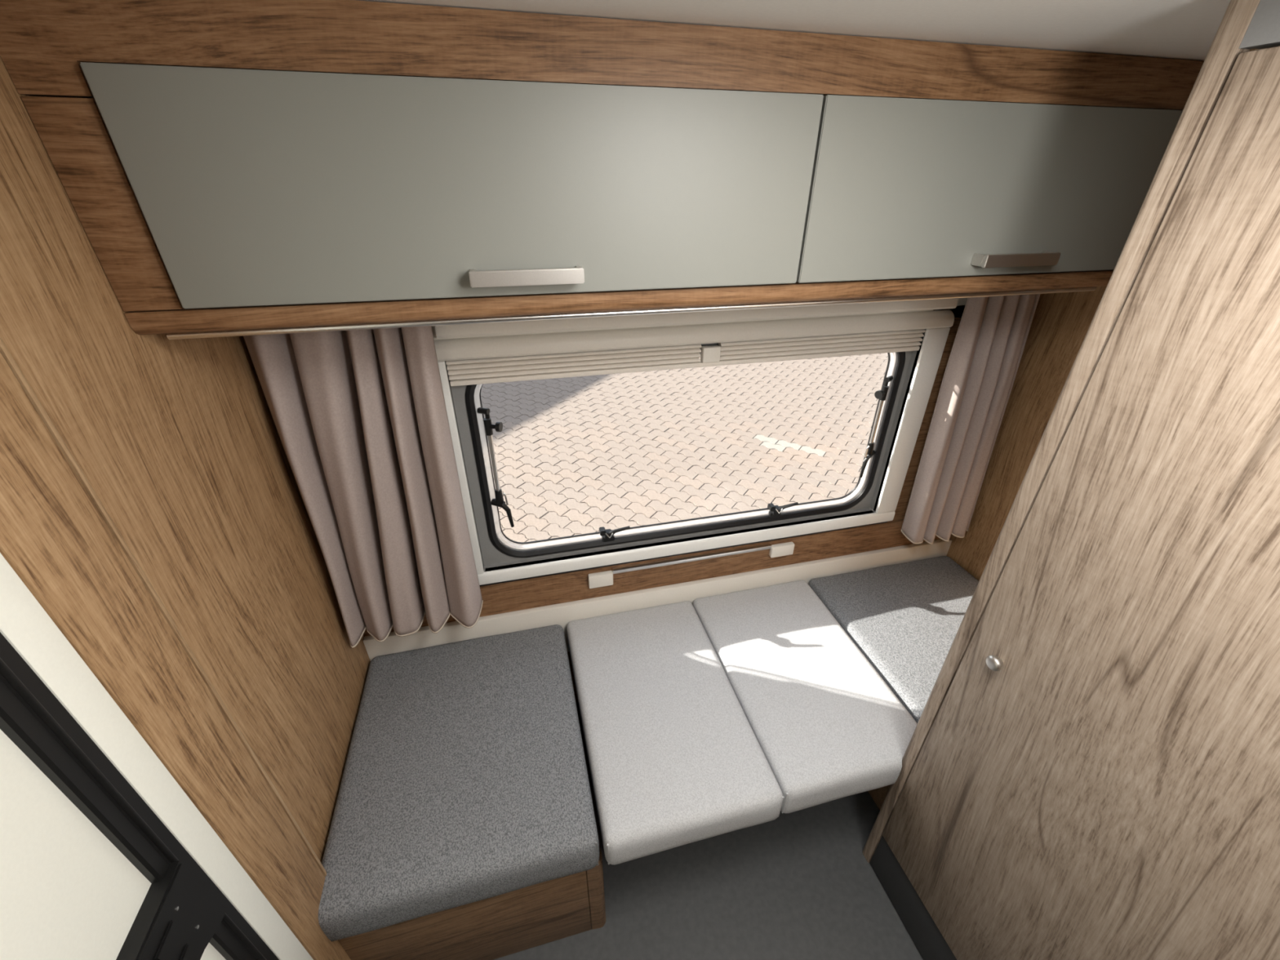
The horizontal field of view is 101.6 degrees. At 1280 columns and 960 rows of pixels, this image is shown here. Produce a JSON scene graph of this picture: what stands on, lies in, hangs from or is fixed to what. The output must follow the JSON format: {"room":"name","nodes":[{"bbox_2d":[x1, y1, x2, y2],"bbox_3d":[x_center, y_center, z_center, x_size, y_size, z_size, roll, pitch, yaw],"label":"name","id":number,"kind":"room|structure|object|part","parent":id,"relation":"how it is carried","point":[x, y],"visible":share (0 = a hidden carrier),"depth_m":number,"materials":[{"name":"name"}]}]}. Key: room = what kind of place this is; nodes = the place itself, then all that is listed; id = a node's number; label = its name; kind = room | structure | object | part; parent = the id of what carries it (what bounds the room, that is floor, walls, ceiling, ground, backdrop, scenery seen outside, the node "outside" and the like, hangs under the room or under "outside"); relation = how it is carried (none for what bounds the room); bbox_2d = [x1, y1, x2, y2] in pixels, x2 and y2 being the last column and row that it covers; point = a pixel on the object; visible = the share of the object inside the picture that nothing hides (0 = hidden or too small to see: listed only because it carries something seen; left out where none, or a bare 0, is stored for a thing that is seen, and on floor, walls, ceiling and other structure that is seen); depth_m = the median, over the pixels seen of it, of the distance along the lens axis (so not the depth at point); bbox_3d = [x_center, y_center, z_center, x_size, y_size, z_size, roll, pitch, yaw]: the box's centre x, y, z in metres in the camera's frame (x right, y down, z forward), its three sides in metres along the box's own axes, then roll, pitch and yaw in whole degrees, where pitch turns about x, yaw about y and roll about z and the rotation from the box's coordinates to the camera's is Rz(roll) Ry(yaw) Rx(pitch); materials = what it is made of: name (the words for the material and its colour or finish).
{"room":"camper van interior","nodes":[
{"label":"camper van interior","id":0,"kind":"room"},
{"bbox_2d":[0,55,370,862],"bbox_3d":[-0.791,0.240,1.103,0.060,1.912,0.720,-7,31,-12],"label":"wall","id":1,"kind":"structure","parent":0,"point":[179,442],"depth_m":0.86,"materials":[{"name":"brown wood"}]},
{"bbox_2d":[0,552,313,959],"bbox_3d":[-0.480,0.774,0.188,0.066,1.912,1.293,-7,31,-12],"label":"door","id":2,"kind":"structure","parent":1,"relation":"in","point":[104,855],"depth_m":0.57,"materials":[{"name":"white plastic"}]},
{"bbox_2d":[0,337,351,959],"bbox_3d":[-0.682,0.427,0.783,0.091,1.912,0.140,-7,31,-12],"label":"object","id":3,"kind":"structure","parent":1,"relation":"attached to","point":[56,534],"depth_m":0.66,"materials":[{"name":"brown wood"}]},
{"bbox_2d":[363,297,968,702],"bbox_3d":[0.186,-0.034,1.584,2.106,1.912,0.075,-7,31,-12],"label":"wall","id":4,"kind":"structure","parent":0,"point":[513,596],"depth_m":1.72,"materials":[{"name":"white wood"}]},
{"bbox_2d":[0,0,1204,339],"bbox_3d":[0.242,-0.578,1.028,2.104,0.408,0.422,-7,31,-12],"label":"upper cabinet","id":5,"kind":"object","parent":4,"relation":"attached to","point":[232,167],"visible":0.81,"depth_m":0.78,"materials":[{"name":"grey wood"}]},
{"bbox_2d":[243,325,483,648],"bbox_3d":[-0.629,0.022,1.271,0.369,0.891,0.123,-7,31,-12],"label":"curtain","id":6,"kind":"object","parent":5,"relation":"hanging from","point":[360,417],"visible":0.94,"depth_m":1.21,"materials":[{"name":"beige fabric"}]},
{"bbox_3d":[-0.186,-0.428,0.790,0.973,0.280,0.016,-7,31,-12],"label":"door","id":7,"kind":"part","parent":5,"relation":"part of","materials":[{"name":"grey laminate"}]},
{"bbox_3d":[-0.177,-0.322,0.824,0.175,0.023,0.036,-7,31,-12],"label":"handle","id":8,"kind":"part","parent":5,"relation":"part of","materials":[{"name":"silver metal"}]},
{"bbox_3d":[0.236,-0.437,1.133,2.104,0.035,0.360,-7,31,-12],"label":"rail","id":9,"kind":"part","parent":5,"relation":"part of","materials":[{"name":"brown wood"}]},
{"bbox_2d":[900,293,1040,544],"bbox_3d":[1.061,-0.187,1.670,0.294,0.912,0.083,-7,31,-12],"label":"curtain","id":10,"kind":"object","parent":5,"relation":"hanging from","point":[980,375],"visible":0.91,"depth_m":1.63,"materials":[{"name":"beige fabric"}]},
{"bbox_3d":[0.760,-0.544,0.998,0.969,0.280,0.016,-7,31,-12],"label":"door","id":11,"kind":"part","parent":5,"relation":"part of","materials":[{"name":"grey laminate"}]},
{"bbox_3d":[0.739,-0.434,1.026,0.175,0.023,0.036,-7,31,-12],"label":"handle","id":12,"kind":"part","parent":5,"relation":"part of","materials":[{"name":"silver metal"}]},
{"bbox_2d":[445,328,925,386],"bbox_3d":[0.184,-0.336,1.399,1.332,0.064,0.028,-7,31,-12],"label":"blind","id":13,"kind":"object","parent":4,"relation":"attached to","point":[541,366],"visible":0.98,"depth_m":1.37,"materials":[{"name":"beige fabric"}]},
{"bbox_3d":[0.186,0.281,1.758,0.726,0.058,0.020,-7,31,-12],"label":"table rail","id":14,"kind":"part","parent":4,"relation":"part of","materials":[{"name":"brown wood"}]},
{"bbox_2d":[433,309,954,586],"bbox_3d":[0.189,-0.093,1.563,1.467,0.746,0.076,-7,31,-12],"label":"window","id":15,"kind":"structure","parent":4,"relation":"attached to","point":[912,380],"depth_m":1.58,"materials":[{"name":"white plastic"}]},
{"bbox_3d":[-0.390,-0.151,1.357,0.057,0.074,0.026,4,30,6],"label":"clamp knob","id":16,"kind":"part","parent":15,"relation":"part of","materials":[{"name":"black plastic"}]},
{"bbox_3d":[-0.398,-0.056,1.417,0.012,0.223,0.012,-7,31,-12],"label":"stay rod","id":17,"kind":"part","parent":15,"relation":"part of","materials":[{"name":"metal"}]},
{"bbox_3d":[-0.392,0.079,1.491,0.060,0.116,0.024,9,31,15],"label":"lever","id":18,"kind":"part","parent":15,"relation":"part of","materials":[{"name":"black plastic"}]},
{"bbox_3d":[0.755,-0.070,1.739,0.024,0.116,0.060,27,39,37],"label":"lever","id":19,"kind":"part","parent":15,"relation":"part of","materials":[{"name":"black plastic"}]},
{"bbox_3d":[0.761,-0.197,1.673,0.012,0.201,0.012,-7,31,-12],"label":"stay rod","id":20,"kind":"part","parent":15,"relation":"part of","materials":[{"name":"metal"}]},
{"bbox_3d":[0.757,-0.281,1.616,0.057,0.074,0.025,-20,36,-31],"label":"clamp knob","id":21,"kind":"part","parent":15,"relation":"part of","materials":[{"name":"black plastic"}]},
{"bbox_3d":[0.184,-0.633,1.258,2.106,0.547,0.035,-7,31,-12],"label":"wall panel","id":22,"kind":"part","parent":4,"relation":"part of","materials":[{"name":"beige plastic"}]},
{"bbox_2d":[493,702,923,959],"bbox_3d":[0.547,1.550,0.826,2.206,0.060,3.000,-7,31,-12],"label":"floor","id":23,"kind":"structure","parent":0,"point":[798,885],"depth_m":1.44,"materials":[{"name":"grey carpet"}]},
{"bbox_2d":[337,648,605,959],"bbox_3d":[-0.459,0.911,1.521,0.600,0.334,0.674,-7,31,-12],"label":"bench","id":24,"kind":"object","parent":23,"relation":"on","point":[522,919],"visible":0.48,"depth_m":1.24,"materials":[{"name":"brown wood"}]},
{"bbox_2d":[318,624,599,941],"bbox_3d":[-0.458,0.713,1.398,0.590,0.131,0.691,-7,31,-12],"label":"seat cushion","id":25,"kind":"object","parent":24,"relation":"on","point":[464,780],"visible":0.98,"depth_m":1.25,"materials":[{"name":"grey fabric"}]},
{"bbox_3d":[-0.400,1.076,1.244,0.558,0.330,0.016,-7,31,-12],"label":"panel","id":26,"kind":"part","parent":24,"relation":"part of","materials":[{"name":"brown wood"}]},
{"bbox_3d":[-0.181,0.870,1.600,0.016,0.330,0.637,-7,31,-12],"label":"panel","id":27,"kind":"part","parent":24,"relation":"part of","materials":[{"name":"brown wood"}]},
{"bbox_3d":[-0.110,1.036,1.315,0.040,0.330,0.036,-7,31,-12],"label":"corner post","id":28,"kind":"part","parent":24,"relation":"part of","materials":[{"name":"brown wood"}]},
{"bbox_2d":[867,784,891,809],"bbox_3d":[0.990,0.734,1.842,0.614,0.334,0.673,-7,31,-12],"label":"bench","id":29,"kind":"object","parent":23,"relation":"on","point":[878,795],"visible":0.02,"depth_m":1.64,"materials":[{"name":"brown wood"}]},
{"bbox_2d":[808,555,978,723],"bbox_3d":[0.990,0.533,1.722,0.610,0.131,0.682,-7,31,-12],"label":"seat cushion","id":30,"kind":"object","parent":29,"relation":"on","point":[905,619],"visible":0.39,"depth_m":1.75,"materials":[{"name":"grey fabric"}]},
{"bbox_3d":[0.261,0.811,1.687,0.865,0.350,0.635,-7,31,-12],"label":"folding table","id":31,"kind":"object","parent":23,"relation":"on","visible":0},
{"bbox_2d":[566,600,783,864],"bbox_3d":[0.051,0.647,1.502,0.437,0.114,0.701,-7,31,-12],"label":"seat cushion","id":32,"kind":"object","parent":31,"relation":"on","point":[676,759],"visible":1,"depth_m":1.36,"materials":[{"name":"white fabric"}]},
{"bbox_2d":[693,580,917,813],"bbox_3d":[0.476,0.594,1.599,0.438,0.114,0.696,-7,31,-12],"label":"seat cushion","id":33,"kind":"object","parent":31,"relation":"on","point":[827,726],"visible":0.8,"depth_m":1.47,"materials":[{"name":"white fabric"}]},
{"bbox_2d":[356,0,1230,61],"bbox_3d":[0.550,-0.169,-0.141,2.206,0.060,3.060,-7,31,-12],"label":"ceiling","id":34,"kind":"structure","parent":0,"point":[1180,29],"depth_m":0.71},
{"bbox_2d":[946,285,1106,581],"bbox_3d":[1.313,-0.007,1.550,0.060,1.912,0.760,-7,31,-12],"label":"wall","id":35,"kind":"structure","parent":0,"point":[1060,324],"depth_m":1.66,"materials":[{"name":"brown wood"}]},
{"bbox_3d":[1.033,0.236,1.130,0.721,1.912,0.036,-7,31,-12],"label":"wall partition","id":36,"kind":"structure","parent":0,"visible":0},
{"bbox_2d":[862,0,1260,862],"bbox_3d":[0.680,0.277,1.056,0.035,1.912,0.036,-7,31,-12],"label":"trim","id":37,"kind":"structure","parent":36,"relation":"attached to","point":[1224,51],"depth_m":0.76,"materials":[{"name":"brown wood"}]},
{"bbox_3d":[1.067,1.055,-0.278,0.030,1.912,1.380,-7,31,-12],"label":"wall","id":38,"kind":"structure","parent":0,"visible":0},
{"bbox_2d":[870,45,1279,959],"bbox_3d":[0.776,0.526,0.690,0.054,1.842,0.862,-7,31,-12],"label":"door","id":39,"kind":"structure","parent":38,"relation":"in","point":[1095,775],"depth_m":0.74,"materials":[{"name":"brown wood"}]},
{"bbox_3d":[0.672,0.345,0.987,0.022,0.029,0.029,-7,31,-12],"label":"knob","id":40,"kind":"part","parent":39,"relation":"part of","materials":[{"name":"silver metal"}]},
{"bbox_2d":[1238,0,1279,49],"bbox_3d":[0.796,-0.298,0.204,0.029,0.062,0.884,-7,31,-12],"label":"ceiling","id":41,"kind":"structure","parent":38,"relation":"attached to","point":[1263,32],"depth_m":0.57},
{"label":"outside","id":42,"kind":"structure","parent":0,"visible":0},
{"bbox_2d":[474,351,895,549],"bbox_3d":[0.506,-7.324,17.009,38.000,0.103,32.600,-7,31,-12],"label":"ground","id":43,"kind":"structure","parent":42,"point":[578,455],"depth_m":4.93,"materials":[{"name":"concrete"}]}
]}

